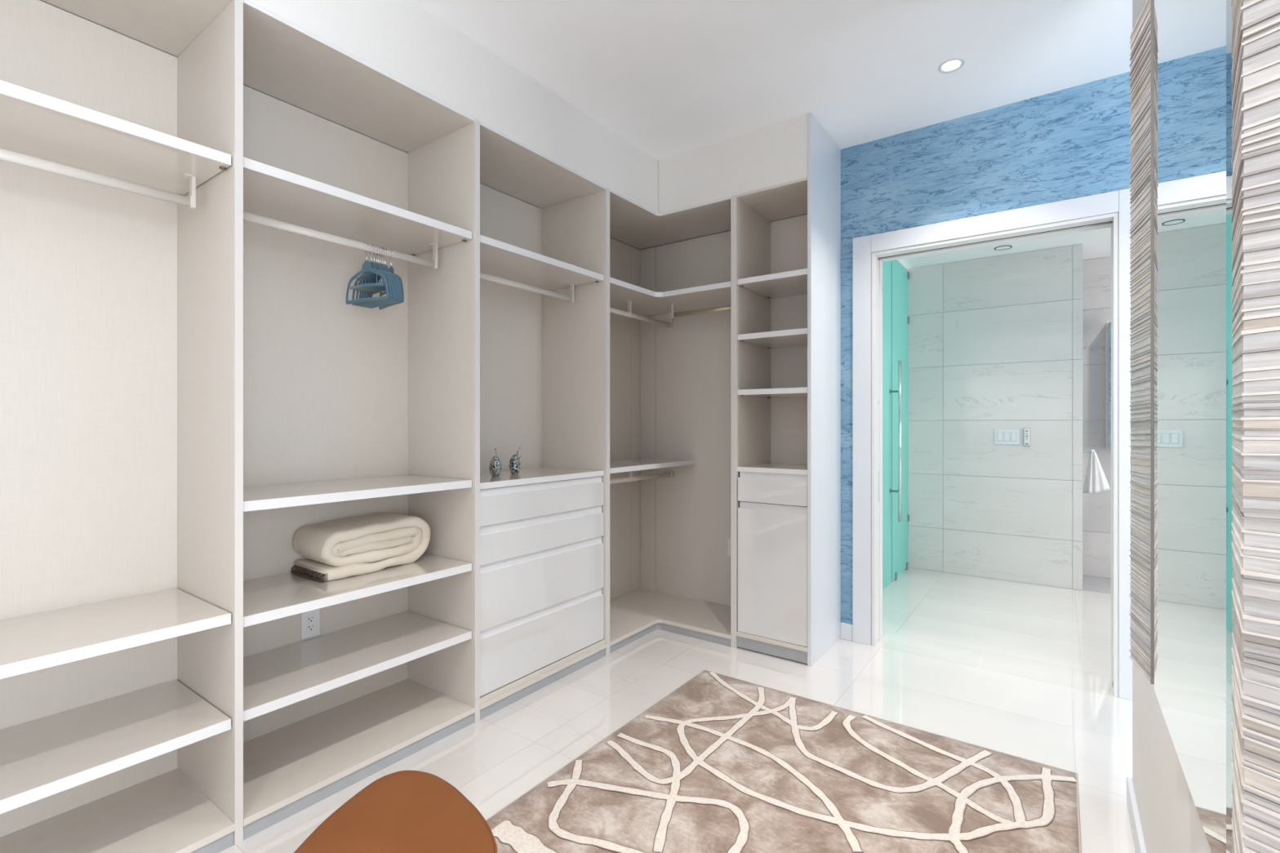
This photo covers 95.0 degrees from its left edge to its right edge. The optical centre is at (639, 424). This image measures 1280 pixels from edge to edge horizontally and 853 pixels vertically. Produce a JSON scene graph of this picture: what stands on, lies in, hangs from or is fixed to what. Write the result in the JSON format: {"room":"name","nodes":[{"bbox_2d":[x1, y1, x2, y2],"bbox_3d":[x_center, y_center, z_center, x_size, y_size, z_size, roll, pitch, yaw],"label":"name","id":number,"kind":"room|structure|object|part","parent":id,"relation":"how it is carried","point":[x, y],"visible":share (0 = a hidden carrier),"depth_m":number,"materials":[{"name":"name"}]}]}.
{"room":"walk-in closet","nodes":[
{"label":"walk-in closet","id":0,"kind":"room"},
{"bbox_2d":[39,0,639,249],"bbox_3d":[-1.565,-0.179,2.179,0.118,2.858,5.560,0,0,36],"label":"wall","id":1,"kind":"structure","parent":0,"point":[39,0],"depth_m":2.26,"materials":[{"name":"paint"}]},
{"bbox_2d":[248,0,657,213],"bbox_3d":[-1.478,-1.444,1.779,0.489,0.328,4.770,0,0,36],"label":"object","id":2,"kind":"structure","parent":1,"relation":"attached to","point":[403,39],"depth_m":2.45,"materials":[{"name":"laminate"}]},
{"bbox_2d":[219,567,1135,852],"bbox_3d":[1.281,1.300,1.788,6.000,0.100,8.400,0,0,36],"label":"floor","id":3,"kind":"structure","parent":0,"point":[1020,669],"depth_m":2.76,"materials":[{"name":"tile"}]},
{"bbox_2d":[0,0,243,852],"bbox_3d":[-1.647,-0.015,1.538,0.491,2.529,0.891,0,0,36],"label":"wardrobe","id":4,"kind":"object","parent":3,"relation":"on","point":[122,156],"visible":1,"depth_m":1.78,"materials":[{"name":"wood"}]},
{"bbox_3d":[-1.626,-0.691,1.508,0.017,0.030,0.785,0,0,36],"label":"rod","id":5,"kind":"part","parent":4,"relation":"part of","materials":[{"name":"white metal"}]},
{"bbox_3d":[-1.644,1.194,1.535,0.480,0.021,0.846,0,0,36],"label":"panel","id":6,"kind":"part","parent":4,"relation":"part of","materials":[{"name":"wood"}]},
{"bbox_3d":[-1.644,-1.272,1.535,0.480,0.014,0.846,0,0,36],"label":"panel","id":7,"kind":"part","parent":4,"relation":"part of","materials":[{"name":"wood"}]},
{"bbox_3d":[-1.395,-0.015,1.891,0.490,2.529,0.022,0,0,36],"label":"panel","id":8,"kind":"part","parent":4,"relation":"part of","materials":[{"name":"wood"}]},
{"bbox_2d":[243,0,479,839],"bbox_3d":[-1.131,-0.015,2.258,0.491,2.529,0.882,0,0,36],"label":"wardrobe","id":9,"kind":"object","parent":3,"relation":"on","point":[349,411],"visible":0.77,"depth_m":2.37,"materials":[{"name":"wood"}]},
{"bbox_2d":[301,608,319,639],"bbox_3d":[-1.333,0.803,2.373,0.009,0.117,0.072,0,0,36],"label":"power outlet","id":10,"kind":"object","parent":9,"relation":"attached to","point":[310,620],"visible":0.88,"depth_m":2.37,"materials":[{"name":"white plastic"}]},
{"bbox_2d":[306,613,315,632],"bbox_3d":[-1.331,0.803,2.372,0.003,0.068,0.033,0,0,36],"label":"socket","id":11,"kind":"object","parent":10,"relation":"attached to","point":[310,617],"depth_m":2.37,"materials":[{"name":"white plastic"}]},
{"bbox_3d":[-1.333,-0.026,2.387,0.008,2.472,0.855,0,0,36],"label":"panel","id":12,"kind":"part","parent":9,"relation":"part of","materials":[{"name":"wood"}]},
{"bbox_3d":[-1.118,-0.691,2.216,0.017,0.030,0.789,0,0,36],"label":"rod","id":13,"kind":"part","parent":9,"relation":"part of","materials":[{"name":"white metal"}]},
{"bbox_3d":[-1.135,-1.272,2.245,0.480,0.014,0.855,0,0,36],"label":"panel","id":14,"kind":"part","parent":9,"relation":"part of","materials":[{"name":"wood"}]},
{"bbox_3d":[-1.135,1.194,2.245,0.480,0.021,0.855,0,0,36],"label":"panel","id":15,"kind":"part","parent":9,"relation":"part of","materials":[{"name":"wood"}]},
{"bbox_2d":[290,511,431,582],"bbox_3d":[-1.130,0.485,2.405,0.265,0.195,0.472,0,0,36],"label":"rolled blanket","id":16,"kind":"object","parent":9,"relation":"on","point":[334,548],"visible":1,"depth_m":2.29,"materials":[{"name":"beige fabric"}]},
{"bbox_2d":[345,242,389,304],"bbox_3d":[-1.066,-0.593,2.289,0.234,0.232,0.006,0,0,24],"label":"clothes hanger","id":17,"kind":"object","parent":9,"relation":"hanging from","point":[366,266],"visible":1,"depth_m":2.29,"materials":[{"name":"blue plastic"}]},
{"bbox_3d":[-1.066,-0.544,2.289,0.234,0.134,0.005,0,0,24],"label":"frame","id":18,"kind":"part","parent":17,"relation":"part of","materials":[{"name":"blue plastic"}]},
{"bbox_2d":[351,244,391,305],"bbox_3d":[-1.056,-0.593,2.304,0.234,0.232,0.006,0,0,27],"label":"clothes hanger","id":19,"kind":"object","parent":9,"relation":"hanging from","point":[373,265],"visible":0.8,"depth_m":2.30,"materials":[{"name":"blue plastic"}]},
{"bbox_3d":[-1.056,-0.544,2.304,0.234,0.134,0.005,0,0,28],"label":"frame","id":20,"kind":"part","parent":19,"relation":"part of","materials":[{"name":"blue plastic"}]},
{"bbox_2d":[355,244,394,306],"bbox_3d":[-1.049,-0.593,2.314,0.234,0.232,0.006,0,0,29],"label":"clothes hanger","id":21,"kind":"object","parent":9,"relation":"hanging from","point":[364,277],"visible":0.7,"depth_m":2.31,"materials":[{"name":"blue plastic"}]},
{"bbox_3d":[-1.049,-0.544,2.314,0.234,0.134,0.005,0,0,30],"label":"frame","id":22,"kind":"part","parent":21,"relation":"part of","materials":[{"name":"blue plastic"}]},
{"bbox_2d":[359,244,395,306],"bbox_3d":[-1.043,-0.593,2.322,0.234,0.232,0.006,0,0,31],"label":"clothes hanger","id":23,"kind":"object","parent":9,"relation":"hanging from","point":[379,265],"visible":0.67,"depth_m":2.32,"materials":[{"name":"blue plastic"}]},
{"bbox_3d":[-1.043,-0.544,2.322,0.234,0.134,0.005,0,0,31],"label":"frame","id":24,"kind":"part","parent":23,"relation":"part of","materials":[{"name":"blue plastic"}]},
{"bbox_2d":[361,245,396,306],"bbox_3d":[-1.038,-0.593,2.328,0.234,0.232,0.006,0,0,32],"label":"clothes hanger","id":25,"kind":"object","parent":9,"relation":"hanging from","point":[381,268],"visible":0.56,"depth_m":2.33,"materials":[{"name":"blue plastic"}]},
{"bbox_3d":[-1.038,-0.544,2.328,0.234,0.134,0.005,0,0,32],"label":"frame","id":26,"kind":"part","parent":25,"relation":"part of","materials":[{"name":"blue plastic"}]},
{"bbox_2d":[364,246,398,307],"bbox_3d":[-1.034,-0.593,2.335,0.234,0.232,0.006,0,0,33],"label":"clothes hanger","id":27,"kind":"object","parent":9,"relation":"hanging from","point":[383,267],"visible":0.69,"depth_m":2.33,"materials":[{"name":"blue plastic"}]},
{"bbox_3d":[-1.034,-0.544,2.335,0.234,0.134,0.005,0,0,33],"label":"frame","id":28,"kind":"part","parent":27,"relation":"part of","materials":[{"name":"blue plastic"}]},
{"bbox_2d":[365,246,399,307],"bbox_3d":[-1.029,-0.593,2.341,0.234,0.232,0.006,0,0,34],"label":"clothes hanger","id":29,"kind":"object","parent":9,"relation":"hanging from","point":[378,276],"visible":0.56,"depth_m":2.34,"materials":[{"name":"blue plastic"}]},
{"bbox_3d":[-1.029,-0.544,2.341,0.234,0.134,0.005,0,0,34],"label":"frame","id":30,"kind":"part","parent":29,"relation":"part of","materials":[{"name":"blue plastic"}]},
{"bbox_2d":[368,247,400,307],"bbox_3d":[-1.025,-0.593,2.347,0.234,0.232,0.006,0,0,35],"label":"clothes hanger","id":31,"kind":"object","parent":9,"relation":"hanging from","point":[369,295],"visible":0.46,"depth_m":2.34,"materials":[{"name":"blue plastic"}]},
{"bbox_3d":[-1.025,-0.544,2.347,0.234,0.134,0.005,0,0,35],"label":"frame","id":32,"kind":"part","parent":31,"relation":"part of","materials":[{"name":"blue plastic"}]},
{"bbox_2d":[369,247,402,308],"bbox_3d":[-1.021,-0.593,2.353,0.234,0.232,0.005,0,0,36],"label":"clothes hanger","id":33,"kind":"object","parent":9,"relation":"hanging from","point":[378,280],"visible":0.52,"depth_m":2.35,"materials":[{"name":"blue plastic"}]},
{"bbox_3d":[-1.021,-0.544,2.353,0.234,0.134,0.005,0,0,36],"label":"frame","id":34,"kind":"part","parent":33,"relation":"part of","materials":[{"name":"blue plastic"}]},
{"bbox_2d":[378,248,404,310],"bbox_3d":[-1.007,-0.593,2.372,0.234,0.232,0.005,0,0,44],"label":"clothes hanger","id":35,"kind":"object","parent":9,"relation":"hanging from","point":[391,268],"visible":0.55,"depth_m":2.36,"materials":[{"name":"blue plastic"}]},
{"bbox_3d":[-1.007,-0.544,2.372,0.234,0.134,0.005,0,0,44],"label":"frame","id":36,"kind":"part","parent":35,"relation":"part of","materials":[{"name":"blue plastic"}]},
{"bbox_3d":[-0.882,-0.015,2.607,0.490,2.529,0.026,0,0,36],"label":"panel","id":37,"kind":"part","parent":9,"relation":"part of","materials":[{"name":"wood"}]},
{"bbox_2d":[480,121,609,719],"bbox_3d":[-0.618,-0.015,2.974,0.491,2.529,0.878,0,0,36],"label":"wardrobe","id":38,"kind":"object","parent":3,"relation":"on","point":[544,272],"visible":0.73,"depth_m":3.11,"materials":[{"name":"wood"}]},
{"bbox_2d":[488,448,502,476],"bbox_3d":[-0.691,0.183,2.806,0.060,0.133,0.060,0,0,36],"label":"glass figurine","id":39,"kind":"object","parent":38,"relation":"on","point":[495,467],"visible":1,"depth_m":2.79,"materials":[{"name":"white glass"}]},
{"bbox_3d":[-0.822,-0.026,3.100,0.008,2.472,0.845,0,0,36],"label":"panel","id":40,"kind":"part","parent":38,"relation":"part of","materials":[{"name":"wood"}]},
{"bbox_2d":[508,446,522,474],"bbox_3d":[-0.621,0.181,2.933,0.070,0.137,0.062,0,0,-16],"label":"glass figurine","id":41,"kind":"object","parent":38,"relation":"on","point":[514,465],"visible":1,"depth_m":2.91,"materials":[{"name":"white glass"}]},
{"bbox_3d":[-0.607,-0.695,2.931,0.017,0.030,0.782,0,0,36],"label":"rod","id":42,"kind":"part","parent":38,"relation":"part of","materials":[{"name":"white metal"}]},
{"bbox_3d":[-0.451,0.907,2.832,0.010,0.046,0.838,0,0,36],"label":"finger pull","id":43,"kind":"part","parent":38,"relation":"part of","materials":[{"name":"white wood"}]},
{"bbox_3d":[-0.451,0.628,2.832,0.010,0.046,0.838,0,0,36],"label":"finger pull","id":44,"kind":"part","parent":38,"relation":"part of","materials":[{"name":"white wood"}]},
{"bbox_3d":[-0.451,0.464,2.832,0.010,0.050,0.838,0,0,36],"label":"finger pull","id":45,"kind":"part","parent":38,"relation":"part of","materials":[{"name":"white wood"}]},
{"bbox_3d":[-0.451,0.303,2.832,0.010,0.042,0.838,0,0,36],"label":"finger pull","id":46,"kind":"part","parent":38,"relation":"part of","materials":[{"name":"white wood"}]},
{"bbox_3d":[-0.443,1.039,2.828,0.006,0.242,0.840,0,0,36],"label":"drawer","id":47,"kind":"part","parent":38,"relation":"part of","materials":[{"name":"paint"}]},
{"bbox_3d":[-0.443,0.760,2.828,0.006,0.242,0.840,0,0,36],"label":"drawer","id":48,"kind":"part","parent":38,"relation":"part of","materials":[{"name":"paint"}]},
{"bbox_3d":[-0.443,0.539,2.828,0.006,0.124,0.840,0,0,36],"label":"drawer","id":49,"kind":"part","parent":38,"relation":"part of","materials":[{"name":"paint"}]},
{"bbox_3d":[-0.443,0.374,2.828,0.006,0.124,0.840,0,0,36],"label":"drawer","id":50,"kind":"part","parent":38,"relation":"part of","materials":[{"name":"paint"}]},
{"bbox_3d":[-0.624,-1.272,2.958,0.480,0.014,0.845,0,0,36],"label":"panel","id":51,"kind":"part","parent":38,"relation":"part of","materials":[{"name":"wood"}]},
{"bbox_3d":[-0.624,1.194,2.958,0.480,0.021,0.845,0,0,36],"label":"panel","id":52,"kind":"part","parent":38,"relation":"part of","materials":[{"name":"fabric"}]},
{"bbox_3d":[-0.438,1.174,2.825,0.016,0.020,0.845,0,0,36],"label":"rail","id":53,"kind":"part","parent":38,"relation":"part of","materials":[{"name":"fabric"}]},
{"bbox_3d":[-0.372,-0.015,3.318,0.490,2.529,0.033,0,0,36],"label":"panel","id":54,"kind":"part","parent":38,"relation":"part of","materials":[{"name":"wood"}]},
{"bbox_2d":[609,189,730,653],"bbox_3d":[0.117,-0.015,3.579,0.977,2.529,0.961,0,0,36],"label":"wardrobe","id":55,"kind":"object","parent":3,"relation":"on","point":[670,304],"visible":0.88,"depth_m":3.97,"materials":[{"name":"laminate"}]},
{"bbox_3d":[-0.310,-0.026,3.816,0.008,2.472,0.848,0,0,36],"label":"panel","id":56,"kind":"part","parent":55,"relation":"part of","materials":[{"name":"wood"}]},
{"bbox_3d":[-0.032,-0.026,4.204,0.008,2.472,0.102,0,0,36],"label":"panel","id":57,"kind":"part","parent":55,"relation":"part of","materials":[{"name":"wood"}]},
{"bbox_3d":[-0.062,0.345,3.691,0.017,0.030,0.932,0,0,36],"label":"rod","id":58,"kind":"part","parent":55,"relation":"part of","materials":[{"name":"white metal"}]},
{"bbox_3d":[-0.061,-0.688,3.692,0.017,0.030,0.933,0,0,36],"label":"rod","id":59,"kind":"part","parent":55,"relation":"part of","materials":[{"name":"white metal"}]},
{"bbox_3d":[0.057,-0.026,4.208,0.132,2.472,0.008,0,0,36],"label":"panel","id":60,"kind":"part","parent":55,"relation":"part of","materials":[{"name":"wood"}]},
{"bbox_3d":[0.118,-1.272,3.574,0.969,0.014,0.953,0,0,36],"label":"panel","id":61,"kind":"part","parent":55,"relation":"part of","materials":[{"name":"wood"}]},
{"bbox_2d":[609,282,730,316],"bbox_3d":[0.118,-0.791,3.574,0.965,0.030,0.949,0,0,36],"label":"corner shelf","id":62,"kind":"object","parent":55,"relation":"attached to","point":[644,302],"depth_m":3.64,"materials":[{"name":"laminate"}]},
{"bbox_3d":[0.118,1.194,3.574,0.969,0.021,0.953,0,0,36],"label":"panel","id":63,"kind":"part","parent":55,"relation":"part of","materials":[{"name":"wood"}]},
{"bbox_3d":[0.452,-0.026,3.925,0.834,2.472,0.008,0,0,36],"label":"panel","id":64,"kind":"part","parent":55,"relation":"part of","materials":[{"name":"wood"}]},
{"bbox_3d":[0.432,-0.705,3.627,0.518,0.030,0.017,0,0,36],"label":"rod","id":65,"kind":"part","parent":55,"relation":"part of","materials":[{"name":"gold metal"}]},
{"bbox_2d":[727,537,730,555],"bbox_3d":[0.600,0.800,3.808,0.072,0.117,0.009,0,0,36],"label":"power outlet","id":66,"kind":"object","parent":55,"relation":"attached to","point":[728,539],"visible":0.2,"depth_m":3.82,"materials":[{"name":"white plastic"}]},
{"bbox_2d":[657,114,807,213],"bbox_3d":[0.436,-1.444,3.652,1.418,0.328,0.498,0,0,36],"label":"wall","id":67,"kind":"structure","parent":55,"relation":"on","point":[775,154],"depth_m":3.27,"materials":[{"name":"paint"}]},
{"bbox_2d":[485,669,1081,852],"bbox_3d":[0.226,1.242,1.532,1.516,0.014,2.454,0,0,36],"label":"area rug","id":68,"kind":"object","parent":3,"relation":"on","point":[721,763],"visible":0.99,"depth_m":1.98,"materials":[{"name":"brown carpet"}]},
{"bbox_2d":[293,770,497,852],"bbox_3d":[-0.506,1.017,1.092,0.431,0.443,0.463,0,0,36],"label":"stool","id":69,"kind":"object","parent":68,"relation":"on","point":[402,811],"visible":1,"depth_m":1.17,"materials":[{"name":"brown leather"}]},
{"bbox_2d":[730,112,840,666],"bbox_3d":[0.842,-0.179,3.359,0.458,2.858,0.501,0,0,36],"label":"tall cabinet","id":70,"kind":"object","parent":3,"relation":"on","point":[785,274],"visible":1,"depth_m":3.25,"materials":[{"name":"wood"}]},
{"bbox_3d":[0.665,-0.015,3.478,0.033,2.529,0.486,0,0,36],"label":"panel","id":71,"kind":"part","parent":70,"relation":"part of","materials":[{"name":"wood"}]},
{"bbox_3d":[0.841,-1.272,3.346,0.404,0.014,0.480,0,0,36],"label":"panel","id":72,"kind":"part","parent":70,"relation":"part of","materials":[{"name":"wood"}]},
{"bbox_3d":[0.841,1.168,3.346,0.404,0.022,0.480,0,0,36],"label":"panel","id":73,"kind":"part","parent":70,"relation":"part of","materials":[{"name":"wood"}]},
{"bbox_3d":[0.711,0.361,3.163,0.396,0.131,0.018,0,0,36],"label":"drawer","id":74,"kind":"part","parent":70,"relation":"part of","materials":[{"name":"paint"}]},
{"bbox_3d":[0.711,0.810,3.163,0.396,0.690,0.018,0,0,36],"label":"door","id":75,"kind":"part","parent":70,"relation":"part of","materials":[{"name":"paint"}]},
{"bbox_3d":[0.719,0.454,3.171,0.391,0.043,0.006,0,0,36],"label":"finger pull","id":76,"kind":"part","parent":70,"relation":"part of","materials":[{"name":"white wood"}]},
{"bbox_3d":[0.719,0.285,3.171,0.391,0.042,0.006,0,0,36],"label":"finger pull","id":77,"kind":"part","parent":70,"relation":"part of","materials":[{"name":"white wood"}]},
{"bbox_3d":[0.983,-0.026,3.545,0.404,2.472,0.008,0,0,36],"label":"panel","id":78,"kind":"part","parent":70,"relation":"part of","materials":[{"name":"wood"}]},
{"bbox_3d":[1.020,-0.179,3.231,0.019,2.858,0.501,0,0,36],"label":"panel","id":79,"kind":"part","parent":70,"relation":"part of","materials":[{"name":"white wood"}]},
{"bbox_2d":[882,260,909,590],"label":"door","id":80,"kind":"structure","parent":3,"relation":"on","point":[886,266],"depth_m":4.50,"materials":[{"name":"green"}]},
{"bbox_3d":[1.695,-0.043,4.220,0.010,2.563,0.935,0,0,36],"label":"glass pane","id":81,"kind":"part","parent":80,"relation":"part of","materials":[{"name":"teal"}]},
{"bbox_2d":[413,0,1132,160],"bbox_3d":[0.550,-1.658,0.664,5.320,0.100,5.560,0,0,36],"label":"ceiling","id":82,"kind":"structure","parent":0,"point":[669,77],"depth_m":2.55,"materials":[{"name":"paint"}]},
{"bbox_2d":[937,57,964,73],"bbox_3d":[1.395,-1.611,2.628,0.106,0.014,0.106,0,0,36],"label":"recessed light","id":83,"kind":"object","parent":82,"relation":"in","point":[951,65],"visible":1,"depth_m":2.63,"materials":[{"name":"paint"}]},
{"bbox_2d":[640,71,1130,624],"bbox_3d":[2.120,-0.179,2.856,5.080,2.858,0.168,0,0,36],"label":"wall","id":84,"kind":"structure","parent":0,"point":[1073,142],"depth_m":3.02,"materials":[{"name":"blue paper"}]},
{"bbox_2d":[840,622,852,640],"bbox_3d":[1.199,1.204,3.404,0.071,0.093,0.013,0,0,36],"label":"baseboard","id":85,"kind":"structure","parent":84,"relation":"attached to","point":[846,629],"depth_m":3.40,"materials":[{"name":"paint"}]},
{"bbox_2d":[852,188,1132,700],"bbox_3d":[1.800,0.090,3.072,1.288,2.320,0.188,0,0,36],"label":"door frame","id":86,"kind":"structure","parent":84,"relation":"in","point":[1109,209],"depth_m":3.12,"materials":[{"name":"paint"}]},
{"bbox_3d":[1.268,0.090,3.350,0.100,2.320,0.020,0,0,36],"label":"casing","id":87,"kind":"part","parent":86,"relation":"part of","materials":[{"name":"paint"}]},
{"bbox_3d":[1.371,0.148,3.390,0.016,2.196,0.036,0,0,36],"label":"pocket door","id":88,"kind":"part","parent":86,"relation":"part of","materials":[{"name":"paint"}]},
{"bbox_3d":[1.377,0.360,3.385,0.001,0.180,0.010,0,0,36],"label":"flush pull","id":89,"kind":"part","parent":86,"relation":"part of","materials":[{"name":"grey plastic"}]},
{"bbox_3d":[2.234,0.090,2.658,0.100,2.320,0.020,0,0,36],"label":"casing","id":90,"kind":"part","parent":86,"relation":"part of","materials":[{"name":"paint"}]},
{"bbox_2d":[906,244,1082,590],"bbox_3d":[2.168,-0.055,5.313,2.936,2.610,0.120,0,0,36],"label":"wall","id":91,"kind":"structure","parent":0,"point":[995,342],"depth_m":4.72,"materials":[{"name":"tile"}]},
{"bbox_2d":[994,429,1019,444],"bbox_3d":[2.932,0.100,4.686,0.170,0.120,0.010,0,0,36],"label":"light switch","id":92,"kind":"object","parent":91,"relation":"attached to","point":[1001,436],"visible":1,"depth_m":4.68,"materials":[{"name":"white plastic"}]},
{"bbox_2d":[1022,427,1030,445],"bbox_3d":[3.037,0.100,4.604,0.047,0.140,0.022,0,0,36],"label":"remote control","id":93,"kind":"object","parent":91,"relation":"attached to","point":[1026,432],"visible":1,"depth_m":4.60,"materials":[{"name":"grey plastic"}]},
{"bbox_2d":[897,226,1111,268],"bbox_3d":[2.717,-1.400,4.136,5.400,0.080,2.610,0,0,36],"label":"ceiling","id":94,"kind":"structure","parent":0,"point":[1096,243],"depth_m":4.54,"materials":[{"name":"paint"}]},
{"bbox_2d":[994,244,1012,250],"bbox_3d":[2.794,-1.358,4.512,0.116,0.004,0.116,0,0,36],"label":"ceiling speaker","id":95,"kind":"object","parent":94,"relation":"attached to","point":[1001,247],"visible":1,"depth_m":4.51,"materials":[{"name":"paint"}]},
{"bbox_2d":[995,245,1010,249],"bbox_3d":[2.794,-1.359,4.512,0.104,0.002,0.104,0,0,36],"label":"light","id":96,"kind":"object","parent":95,"relation":"attached to","point":[1002,247],"depth_m":4.51,"materials":[{"name":"paint"}]},
{"bbox_2d":[1082,256,1111,578],"bbox_3d":[4.471,-0.055,4.352,2.600,2.610,0.116,0,0,36],"label":"wall","id":97,"kind":"structure","parent":0,"point":[1096,273],"depth_m":4.81,"materials":[{"name":"tile"}]},
{"bbox_2d":[1082,448,1095,453],"bbox_3d":[3.525,0.215,4.609,0.088,0.040,0.050,0,0,36],"label":"towel bar","id":98,"kind":"object","parent":97,"relation":"attached to","point":[1083,451],"visible":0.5,"depth_m":4.61,"materials":[{"name":"silver metal"}]},
{"bbox_3d":[3.525,0.215,4.609,0.088,0.020,0.030,0,0,36],"label":"rail","id":99,"kind":"part","parent":98,"relation":"part of","materials":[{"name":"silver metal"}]},
{"bbox_2d":[1082,449,1110,493],"bbox_3d":[3.566,0.368,4.581,0.173,0.341,0.088,0,0,36],"label":"hand towel","id":100,"kind":"object","parent":98,"relation":"hanging from","point":[1095,481],"visible":1,"depth_m":4.57,"materials":[{"name":"white fabric"}]},
{"bbox_2d":[1105,320,1111,449],"bbox_3d":[3.950,-0.307,4.568,0.500,1.025,0.138,0,0,36],"label":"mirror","id":101,"kind":"object","parent":97,"relation":"attached to","point":[1108,325],"visible":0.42,"depth_m":4.67,"materials":[{"name":"paint"}]},
{"bbox_3d":[3.916,-0.307,4.517,0.475,1.005,0.014,0,0,36],"label":"mirror door","id":102,"kind":"part","parent":101,"relation":"part of","materials":[{"name":"silver metal"}]},
{"bbox_2d":[1132,0,1212,852],"bbox_3d":[1.103,-0.179,1.089,0.140,2.858,1.935,0,0,36],"label":"wall","id":103,"kind":"structure","parent":0,"point":[1170,820],"depth_m":1.43,"materials":[{"name":"paint"}]},
{"bbox_2d":[1126,777,1146,852],"bbox_3d":[1.044,1.206,1.140,0.014,0.088,1.949,0,0,36],"label":"baseboard","id":104,"kind":"structure","parent":103,"relation":"attached to","point":[1139,842],"depth_m":1.75,"materials":[{"name":"paint"}]},
{"bbox_2d":[1128,0,1279,852],"bbox_3d":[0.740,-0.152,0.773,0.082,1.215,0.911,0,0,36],"label":"wall mirror","id":105,"kind":"object","parent":103,"relation":"attached to","point":[1205,74],"visible":1,"depth_m":0.63,"materials":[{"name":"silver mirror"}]}
]}

